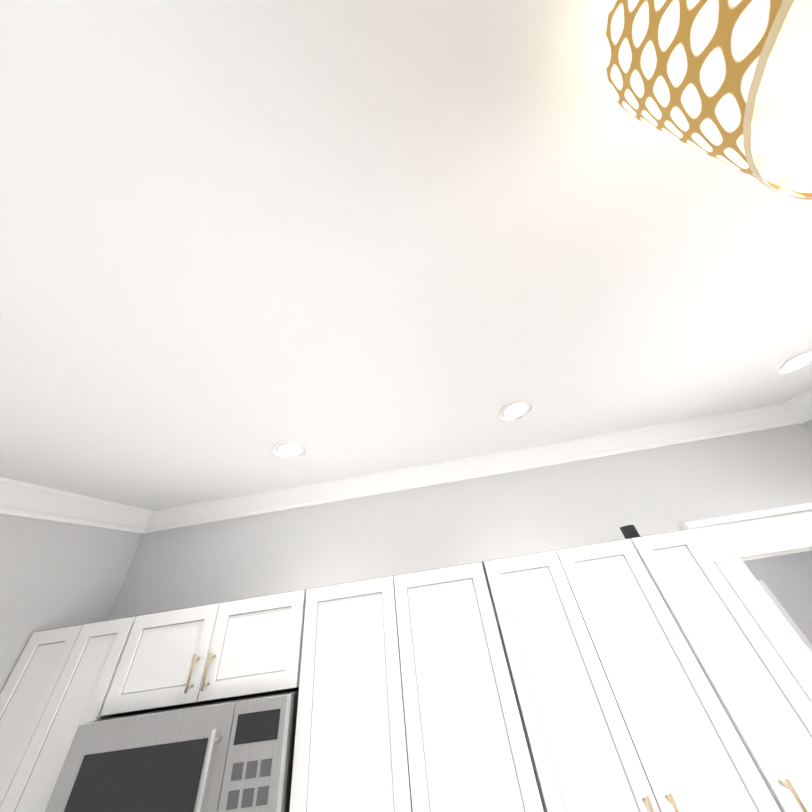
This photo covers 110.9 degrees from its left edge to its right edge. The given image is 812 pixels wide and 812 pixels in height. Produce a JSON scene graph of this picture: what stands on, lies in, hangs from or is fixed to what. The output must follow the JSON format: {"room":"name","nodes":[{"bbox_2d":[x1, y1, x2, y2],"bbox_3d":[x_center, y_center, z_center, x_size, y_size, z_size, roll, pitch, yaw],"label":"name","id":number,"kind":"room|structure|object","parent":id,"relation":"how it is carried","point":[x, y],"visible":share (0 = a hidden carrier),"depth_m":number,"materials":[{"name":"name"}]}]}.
{"room":"kitchen","nodes":[
{"label":"kitchen","id":0,"kind":"room"},
{"bbox_2d":[0,514,142,693],"bbox_3d":[-1.817,1.174,0.091,0.200,2.820,2.405,-10,-37,2],"label":"wall","id":1,"kind":"structure","parent":0,"point":[53,574],"depth_m":1.37,"materials":[{"name":"grey paint"}]},
{"bbox_2d":[0,477,151,533],"bbox_3d":[-1.829,0.125,0.789,0.095,0.319,2.290,-10,-37,2],"label":"crown molding","id":2,"kind":"structure","parent":1,"relation":"attached to","point":[23,499],"depth_m":1.43,"materials":[{"name":"white wood"}]},
{"bbox_2d":[0,0,811,510],"bbox_3d":[1.246,-0.312,0.781,6.900,0.536,8.507,-10,-37,2],"label":"ceiling","id":3,"kind":"structure","parent":0,"point":[336,238],"depth_m":0.60,"materials":[{"name":"white paint"}]},
{"bbox_2d":[272,441,306,457],"bbox_3d":[-0.549,0.210,1.323,0.156,0.006,0.156,-10,-37,2],"label":"recessed light","id":4,"kind":"object","parent":3,"relation":"in","point":[286,449],"visible":0.98,"depth_m":1.32,"materials":[{"name":"white"}]},
{"bbox_2d":[499,400,532,420],"bbox_3d":[0.505,0.023,1.286,0.156,0.006,0.156,-10,-37,2],"label":"recessed light","id":5,"kind":"object","parent":3,"relation":"in","point":[515,410],"visible":1,"depth_m":1.28,"materials":[{"name":"white"}]},
{"bbox_2d":[605,0,811,199],"bbox_3d":[0.418,-0.420,0.250,0.384,0.334,0.307,-10,-37,2],"label":"drum pendant light","id":6,"kind":"object","parent":3,"relation":"hanging from","point":[728,82],"visible":1,"depth_m":0.25,"materials":[{"name":"gold metal"}]},
{"bbox_2d":[775,349,811,373],"bbox_3d":[1.754,-0.199,1.244,0.156,0.006,0.156,-10,-37,2],"label":"recessed light","id":7,"kind":"object","parent":3,"relation":"in","point":[800,360],"visible":1,"depth_m":1.25,"materials":[{"name":"white"}]},
{"bbox_2d":[108,424,811,619],"bbox_3d":[0.497,1.532,1.028,4.565,2.820,0.120,-10,-37,2],"label":"wall","id":8,"kind":"structure","parent":0,"point":[665,489],"depth_m":1.61,"materials":[{"name":"grey paint"}]},
{"bbox_2d":[0,616,135,811],"bbox_3d":[-1.388,1.387,1.160,0.491,0.780,0.327,-10,-37,2],"label":"upper cabinet","id":9,"kind":"object","parent":8,"relation":"attached to","point":[58,684],"depth_m":1.12,"materials":[{"name":"white wood"}]},
{"bbox_2d":[96,589,307,719],"bbox_3d":[-0.787,1.091,1.277,0.781,0.315,0.327,-10,-37,2],"label":"upper cabinet","id":10,"kind":"object","parent":8,"relation":"attached to","point":[254,645],"depth_m":1.14,"materials":[{"name":"white wood"}]},
{"bbox_2d":[45,688,298,811],"bbox_3d":[-0.750,1.347,1.009,0.776,0.410,0.447,-10,-37,2],"label":"microwave","id":11,"kind":"object","parent":10,"relation":"attached to","point":[233,754],"visible":0.96,"depth_m":0.92,"materials":[{"name":"silver metal"}]},
{"bbox_2d":[289,559,571,811],"bbox_3d":[0.040,1.133,1.111,0.837,0.780,0.327,-10,-37,2],"label":"upper cabinet","id":12,"kind":"object","parent":8,"relation":"attached to","point":[418,693],"depth_m":0.98,"materials":[{"name":"white wood"}]},
{"bbox_2d":[144,403,803,533],"bbox_3d":[0.264,0.410,1.756,4.050,0.115,0.100,-10,-37,2],"label":"crown molding","id":13,"kind":"structure","parent":8,"relation":"attached to","point":[778,415],"depth_m":1.74,"materials":[{"name":"white wood"}]},
{"bbox_2d":[500,533,811,811],"bbox_3d":[0.706,1.015,1.088,0.740,0.780,0.327,-10,-37,2],"label":"upper cabinet","id":14,"kind":"object","parent":8,"relation":"attached to","point":[633,671],"depth_m":0.93,"materials":[{"name":"white wood"}]},
{"bbox_2d":[620,525,811,800],"bbox_3d":[1.108,0.920,1.092,0.308,0.840,0.327,-10,-37,2],"label":"upper cabinet","id":15,"kind":"object","parent":8,"relation":"attached to","point":[786,712],"depth_m":0.95,"materials":[{"name":"white wood"}]},
{"bbox_2d":[680,503,811,704],"bbox_3d":[2.075,1.458,0.796,1.015,2.280,0.162,-10,-37,2],"label":"door frame","id":16,"kind":"structure","parent":8,"relation":"attached to","point":[730,538],"depth_m":1.34,"materials":[{"name":"white wood"}]},
{"bbox_2d":[743,551,811,643],"bbox_3d":[3.132,2.546,2.896,3.770,2.820,0.120,-10,-37,2],"label":"wall","id":17,"kind":"structure","parent":0,"point":[787,579],"depth_m":3.08,"materials":[{"name":"grey paint"}]},
{"bbox_2d":[758,580,811,652],"bbox_3d":[3.764,2.611,2.767,0.620,1.430,0.185,-10,-37,2],"label":"window","id":18,"kind":"structure","parent":17,"relation":"in","point":[791,622],"depth_m":2.92,"materials":[{"name":"white"}]},
{"bbox_2d":[802,419,811,432],"bbox_3d":[2.304,-0.367,-1.120,0.200,2.820,5.065,-10,-37,2],"label":"wall","id":19,"kind":"structure","parent":0,"point":[807,425],"depth_m":1.65,"materials":[{"name":"grey paint"}]},
{"bbox_2d":[784,389,811,425],"bbox_3d":[2.023,-1.239,-0.430,0.095,0.545,5.075,-10,-37,2],"label":"crown molding","id":20,"kind":"structure","parent":19,"relation":"attached to","point":[802,404],"depth_m":1.63,"materials":[{"name":"white wood"}]}
]}

